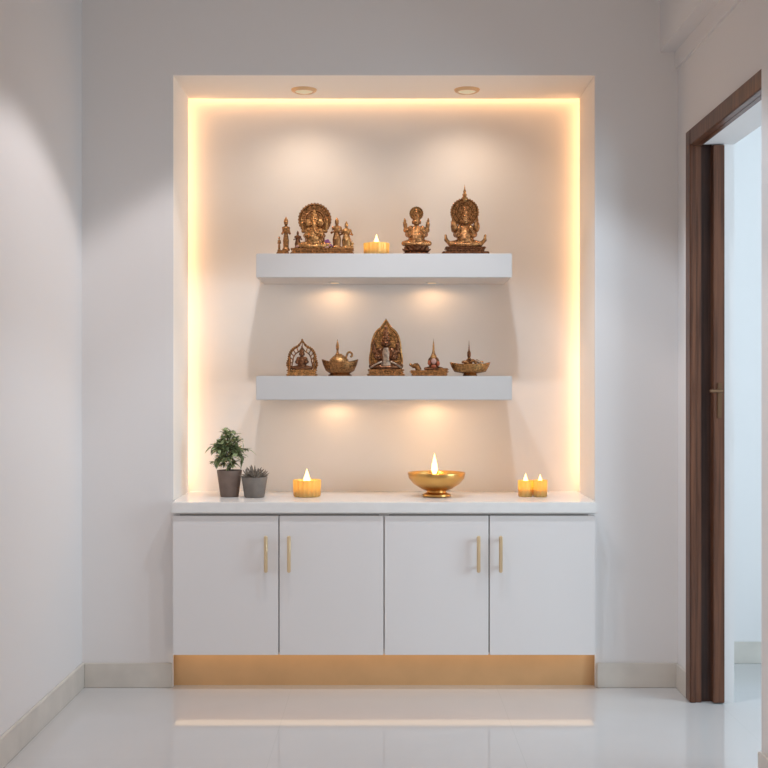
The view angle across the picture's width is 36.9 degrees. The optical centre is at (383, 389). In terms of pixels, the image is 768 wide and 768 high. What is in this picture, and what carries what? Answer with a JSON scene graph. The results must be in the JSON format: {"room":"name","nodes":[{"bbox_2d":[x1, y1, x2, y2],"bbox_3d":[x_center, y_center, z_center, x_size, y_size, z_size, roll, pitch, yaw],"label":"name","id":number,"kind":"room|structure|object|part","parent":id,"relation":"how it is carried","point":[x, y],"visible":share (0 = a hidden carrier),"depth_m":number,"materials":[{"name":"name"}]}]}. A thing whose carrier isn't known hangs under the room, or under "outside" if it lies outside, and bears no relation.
{"room":"home prayer room","nodes":[
{"label":"home prayer room","id":0,"kind":"room"},
{"bbox_2d":[0,0,81,736],"bbox_3d":[-1.240,-0.290,1.610,0.120,2.900,6.860,0,0,0],"label":"wall","id":1,"kind":"structure","parent":0,"point":[41,40],"depth_m":3.96,"materials":[{"name":"white paint"}]},
{"bbox_2d":[0,663,84,767],"bbox_3d":[-1.173,1.113,1.400,0.013,0.095,6.200,0,0,0],"label":"baseboard","id":2,"kind":"structure","parent":1,"relation":"attached to","point":[25,729],"depth_m":3.90,"materials":[{"name":"stone"}]},
{"bbox_2d":[293,479,320,497],"bbox_3d":[-0.311,0.397,4.660,0.115,0.068,0.114,0,0,0],"label":"glass cup","id":3,"kind":"object","parent":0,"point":[302,488],"depth_m":4.62,"materials":[{"name":"yellow glass"}]},
{"bbox_2d":[363,242,389,253],"bbox_3d":[-0.030,-0.569,4.665,0.107,0.048,0.105,0,0,0],"label":"glass cup","id":4,"kind":"object","parent":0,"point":[369,247],"depth_m":4.62,"materials":[{"name":"yellow"}]},
{"bbox_2d":[82,0,677,686],"bbox_3d":[-0.016,-0.290,4.550,2.328,2.900,0.100,0,0,0],"label":"wall","id":5,"kind":"structure","parent":0,"point":[133,51],"depth_m":4.50,"materials":[{"name":"white paint"}]},
{"bbox_2d":[174,77,187,499],"bbox_3d":[-0.833,-0.375,4.683,0.018,1.710,0.342,0,0,0],"label":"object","id":6,"kind":"structure","parent":5,"relation":"attached to","point":[180,98],"depth_m":4.67,"materials":[{"name":"white paint"}]},
{"bbox_2d":[85,663,677,687],"bbox_3d":[-0.009,1.113,4.494,2.315,0.095,0.013,0,0,0],"label":"baseboard","id":7,"kind":"structure","parent":5,"relation":"attached to","point":[97,675],"depth_m":4.49,"materials":[{"name":"stone"}]},
{"bbox_2d":[174,654,593,684],"bbox_3d":[0.000,1.089,4.537,1.728,0.141,0.015,0,0,0],"label":"cabinet toe kick","id":8,"kind":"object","parent":5,"relation":"attached to","point":[278,669],"depth_m":4.53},
{"bbox_2d":[174,76,593,98],"bbox_3d":[0.000,-1.240,4.689,1.684,0.018,0.354,0,0,0],"label":"soffit","id":9,"kind":"structure","parent":5,"relation":"attached to","point":[194,87],"depth_m":4.67,"materials":[{"name":"white paint"}]},
{"bbox_2d":[291,86,316,94],"bbox_3d":[-0.328,-1.226,4.720,0.106,0.018,0.106,0,0,0],"label":"recessed light","id":10,"kind":"object","parent":9,"relation":"in","point":[302,90],"visible":1,"depth_m":4.70,"materials":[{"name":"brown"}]},
{"bbox_2d":[454,86,479,94],"bbox_3d":[0.340,-1.226,4.720,0.106,0.018,0.106,0,0,0],"label":"recessed light","id":11,"kind":"object","parent":9,"relation":"in","point":[465,90],"visible":1,"depth_m":4.70,"materials":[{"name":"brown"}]},
{"bbox_2d":[188,99,579,491],"bbox_3d":[0.000,-0.155,4.950,1.888,2.430,0.100,0,0,0],"label":"wall niche","id":12,"kind":"object","parent":5,"relation":"in","point":[254,164],"depth_m":4.90,"materials":[{"name":"paint"}]},
{"bbox_2d":[256,254,511,283],"bbox_3d":[0.000,-0.495,4.750,1.022,0.100,0.299,0,0,0],"label":"floating shelf","id":13,"kind":"object","parent":12,"relation":"attached to","point":[270,268],"visible":1,"depth_m":4.60,"materials":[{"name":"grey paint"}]},
{"bbox_2d":[276,217,290,253],"bbox_3d":[-0.406,-0.624,4.665,0.057,0.158,0.042,0,0,0],"label":"figurine","id":14,"kind":"object","parent":13,"relation":"on","point":[285,230],"visible":1,"depth_m":4.66,"materials":[{"name":"gold metal"}]},
{"bbox_2d":[290,203,353,253],"bbox_3d":[-0.249,-0.653,4.659,0.258,0.217,0.086,0,0,0],"label":"idol","id":15,"kind":"object","parent":13,"relation":"on","point":[314,220],"visible":1,"depth_m":4.64,"materials":[{"name":"gold metal"}]},
{"bbox_2d":[363,234,389,253],"bbox_3d":[-0.030,-0.588,4.665,0.107,0.086,0.105,0,0,0],"label":"tealight","id":16,"kind":"object","parent":13,"relation":"on","point":[376,247],"visible":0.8,"depth_m":4.62,"materials":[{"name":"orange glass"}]},
{"bbox_2d":[401,206,431,253],"bbox_3d":[0.132,-0.645,4.665,0.122,0.200,0.099,0,0,0],"label":"idol","id":17,"kind":"object","parent":13,"relation":"on","point":[416,243],"visible":1,"depth_m":4.64,"materials":[{"name":"brown metal"}]},
{"bbox_2d":[441,185,488,253],"bbox_3d":[0.328,-0.692,4.664,0.190,0.293,0.093,0,0,0],"label":"idol","id":18,"kind":"object","parent":13,"relation":"on","point":[464,212],"visible":1,"depth_m":4.64,"materials":[{"name":"brown metal"}]},
{"bbox_2d":[256,376,511,400],"bbox_3d":[0.000,-0.006,4.750,1.022,0.100,0.299,0,0,0],"label":"floating shelf","id":19,"kind":"object","parent":12,"relation":"attached to","point":[333,388],"visible":1,"depth_m":4.60,"materials":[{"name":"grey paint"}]},
{"bbox_2d":[286,339,317,375],"bbox_3d":[-0.332,-0.132,4.665,0.131,0.152,0.061,0,0,0],"label":"shrine","id":20,"kind":"object","parent":19,"relation":"on","point":[301,369],"visible":1,"depth_m":4.65,"materials":[{"name":"gold metal"}]},
{"bbox_2d":[322,339,357,375],"bbox_3d":[-0.178,-0.131,4.665,0.121,0.151,0.117,0,0,-43],"label":"oil lamp","id":21,"kind":"object","parent":19,"relation":"on","point":[338,365],"visible":1,"depth_m":4.64,"materials":[{"name":"gold metal"}]},
{"bbox_3d":[-0.182,-0.129,4.665,0.080,0.036,0.064,0,0,0],"label":"lid","id":22,"kind":"part","parent":21,"relation":"part of","materials":[{"name":"gold metal"}]},
{"bbox_3d":[-0.178,-0.090,4.665,0.122,0.069,0.117,0,0,42],"label":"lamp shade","id":23,"kind":"part","parent":21,"relation":"part of","materials":[{"name":"gold metal"}]},
{"bbox_2d":[367,319,404,375],"bbox_3d":[0.008,-0.174,4.660,0.154,0.236,0.085,0,0,0],"label":"idol","id":24,"kind":"object","parent":19,"relation":"on","point":[385,356],"visible":1,"depth_m":4.65,"materials":[{"name":"gold metal"}]},
{"bbox_2d":[409,338,448,375],"bbox_3d":[0.181,-0.133,4.665,0.160,0.155,0.068,0,0,0],"label":"oil lamp","id":25,"kind":"object","parent":19,"relation":"on","point":[433,369],"visible":1,"depth_m":4.64,"materials":[{"name":"gold metal"}]},
{"bbox_2d":[450,346,489,375],"bbox_3d":[0.348,-0.131,4.665,0.166,0.151,0.100,0,0,0],"label":"oil lamp","id":26,"kind":"object","parent":19,"relation":"on","point":[468,369],"visible":1,"depth_m":4.64,"materials":[{"name":"gold metal"}]},
{"bbox_3d":[0.348,-0.085,4.665,0.166,0.057,0.100,0,0,0],"label":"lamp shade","id":27,"kind":"part","parent":26,"relation":"part of","materials":[{"name":"gold metal"}]},
{"bbox_2d":[580,77,593,499],"bbox_3d":[0.833,-0.375,4.683,0.018,1.710,0.342,0,0,0],"label":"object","id":28,"kind":"structure","parent":5,"relation":"attached to","point":[587,98],"depth_m":4.69,"materials":[{"name":"white paint"}]},
{"bbox_2d":[4,663,760,767],"bbox_3d":[1.000,1.210,1.610,4.600,0.100,6.860,0,0,0],"label":"floor","id":29,"kind":"structure","parent":0,"point":[178,726],"depth_m":3.96,"materials":[{"name":"tile"}]},
{"bbox_2d":[171,513,383,654],"bbox_3d":[-0.411,0.747,4.647,0.822,0.544,0.502,0,0,0],"label":"base cabinet","id":30,"kind":"object","parent":29,"relation":"on","point":[242,583],"visible":1,"depth_m":4.43,"materials":[{"name":"white paint"}]},
{"bbox_3d":[-0.609,0.751,4.439,0.406,0.535,0.019,0,0,0],"label":"door","id":31,"kind":"part","parent":30,"relation":"part of","materials":[{"name":"white paint"}]},
{"bbox_3d":[-0.452,0.628,4.413,0.014,0.140,0.035,0,0,0],"label":"handle","id":32,"kind":"part","parent":30,"relation":"part of","materials":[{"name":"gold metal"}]},
{"bbox_3d":[-0.363,0.628,4.413,0.014,0.140,0.035,0,0,0],"label":"handle","id":33,"kind":"part","parent":30,"relation":"part of","materials":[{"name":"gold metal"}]},
{"bbox_3d":[-0.202,0.751,4.439,0.400,0.535,0.019,0,0,0],"label":"door","id":34,"kind":"part","parent":30,"relation":"part of","materials":[{"name":"white paint"}]},
{"bbox_2d":[171,491,596,512],"bbox_3d":[0.000,0.452,4.659,1.646,0.042,0.481,0,0,0],"label":"countertop","id":35,"kind":"structure","parent":30,"relation":"on","point":[192,501],"depth_m":4.42,"materials":[{"name":"white stone"}]},
{"bbox_2d":[205,428,256,496],"bbox_3d":[-0.630,0.291,4.654,0.168,0.280,0.173,0,0,42],"label":"potted plant","id":36,"kind":"object","parent":35,"relation":"on","point":[229,480],"visible":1,"depth_m":4.63,"materials":[{"name":"green plant"}]},
{"bbox_3d":[-0.625,0.377,4.660,0.101,0.107,0.101,0,0,0],"label":"pot","id":37,"kind":"part","parent":36,"relation":"part of","materials":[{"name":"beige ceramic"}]},
{"bbox_3d":[-0.628,0.251,4.652,0.115,0.172,0.112,0,0,35],"label":"stem","id":38,"kind":"part","parent":36,"relation":"part of","materials":[{"name":"green plant"}]},
{"bbox_2d":[239,465,268,497],"bbox_3d":[-0.523,0.365,4.630,0.112,0.131,0.108,0,0,-43],"label":"potted plant","id":39,"kind":"object","parent":35,"relation":"on","point":[254,482],"visible":1,"depth_m":4.60,"materials":[{"name":"grey concrete"}]},
{"bbox_3d":[-0.520,0.390,4.630,0.105,0.082,0.105,0,0,0],"label":"pot","id":40,"kind":"part","parent":39,"relation":"part of","materials":[{"name":"grey ceramic"}]},
{"bbox_2d":[293,470,320,497],"bbox_3d":[-0.311,0.374,4.660,0.115,0.114,0.114,0,0,0],"label":"candle","id":41,"kind":"object","parent":35,"relation":"on","point":[306,487],"visible":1,"depth_m":4.62,"materials":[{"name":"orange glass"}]},
{"bbox_2d":[408,453,464,497],"bbox_3d":[0.212,0.343,4.660,0.233,0.176,0.233,0,0,0],"label":"lamp","id":42,"kind":"object","parent":35,"relation":"on","point":[436,482],"visible":1,"depth_m":4.60,"materials":[{"name":"gold metal"}]},
{"bbox_3d":[0.212,0.382,4.660,0.233,0.098,0.233,0,0,0],"label":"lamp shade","id":43,"kind":"part","parent":42,"relation":"part of","materials":[{"name":"gold metal"}]},
{"bbox_2d":[518,473,532,496],"bbox_3d":[0.572,0.384,4.660,0.062,0.095,0.062,0,0,0],"label":"candle","id":44,"kind":"object","parent":35,"relation":"on","point":[525,487],"visible":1,"depth_m":4.64,"materials":[{"name":"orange wax"}]},
{"bbox_2d":[533,475,546,496],"bbox_3d":[0.630,0.385,4.648,0.060,0.092,0.060,0,0,0],"label":"candle","id":45,"kind":"object","parent":35,"relation":"on","point":[539,485],"visible":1,"depth_m":4.62,"materials":[{"name":"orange wax"}]},
{"bbox_2d":[384,513,596,654],"bbox_3d":[0.411,0.747,4.647,0.822,0.544,0.502,0,0,0],"label":"base cabinet","id":46,"kind":"object","parent":29,"relation":"on","point":[455,583],"visible":0.99,"depth_m":4.43,"materials":[{"name":"white paint"}]},
{"bbox_3d":[0.202,0.751,4.439,0.400,0.535,0.019,0,0,0],"label":"door","id":47,"kind":"part","parent":46,"relation":"part of","materials":[{"name":"white paint"}]},
{"bbox_3d":[0.361,0.628,4.413,0.014,0.140,0.035,0,0,0],"label":"handle","id":48,"kind":"part","parent":46,"relation":"part of","materials":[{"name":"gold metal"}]},
{"bbox_3d":[0.446,0.628,4.413,0.014,0.140,0.035,0,0,0],"label":"handle","id":49,"kind":"part","parent":46,"relation":"part of","materials":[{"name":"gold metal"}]},
{"bbox_3d":[0.609,0.751,4.439,0.406,0.535,0.019,0,0,0],"label":"door","id":50,"kind":"part","parent":46,"relation":"part of","materials":[{"name":"white paint"}]},
{"bbox_2d":[409,363,448,375],"bbox_3d":[0.181,-0.082,4.665,0.160,0.053,0.068,0,0,0],"label":"tray","id":51,"kind":"object","parent":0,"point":[433,369],"depth_m":4.64,"materials":[{"name":"gold metal"}]},
{"bbox_2d":[678,0,760,702],"bbox_3d":[1.223,-0.290,1.670,0.150,2.900,6.740,0,0,0],"label":"wall","id":52,"kind":"structure","parent":0,"point":[730,56],"depth_m":4.27,"materials":[{"name":"white paint"}]},
{"bbox_2d":[660,0,741,69],"bbox_3d":[1.118,-1.495,3.250,0.080,0.490,2.500,0,0,0],"label":"trim","id":53,"kind":"structure","parent":52,"relation":"attached to","point":[685,25],"depth_m":4.20,"materials":[{"name":"white paint"}]},
{"bbox_2d":[676,664,767,767],"bbox_3d":[1.119,1.113,3.544,0.028,0.095,1.888,0,0,1],"label":"baseboard","id":54,"kind":"structure","parent":52,"relation":"attached to","point":[680,671],"depth_m":4.37,"materials":[{"name":"stone"}]},
{"bbox_2d":[686,69,760,702],"bbox_3d":[1.196,0.096,3.866,0.124,2.128,0.932,0,0,0],"label":"door frame","id":55,"kind":"structure","parent":52,"relation":"in","point":[705,163],"depth_m":4.27,"materials":[{"name":"brown wood"}]},
{"bbox_3d":[1.219,0.039,4.233,0.054,0.130,0.047,0,0,0],"label":"handle","id":56,"kind":"part","parent":55,"relation":"part of","materials":[{"name":"brown metal"}]},
{"bbox_2d":[734,126,760,641],"bbox_3d":[2.299,-0.290,4.960,2.002,2.900,0.120,0,0,0],"label":"wall","id":57,"kind":"structure","parent":0,"point":[747,151],"depth_m":4.90,"materials":[{"name":"white paint"}]},
{"bbox_2d":[734,642,760,662],"bbox_3d":[2.299,1.115,4.894,2.002,0.090,0.012,0,0,0],"label":"baseboard","id":58,"kind":"structure","parent":57,"relation":"attached to","point":[744,652],"depth_m":4.89,"materials":[{"name":"stone"}]},
{"bbox_2d":[761,0,767,756],"bbox_3d":[1.206,-0.290,3.000,0.184,2.900,0.800,0,0,0],"label":"wall pier","id":59,"kind":"object","parent":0,"point":[764,3],"depth_m":3.36,"materials":[{"name":"white paint"}]}
]}

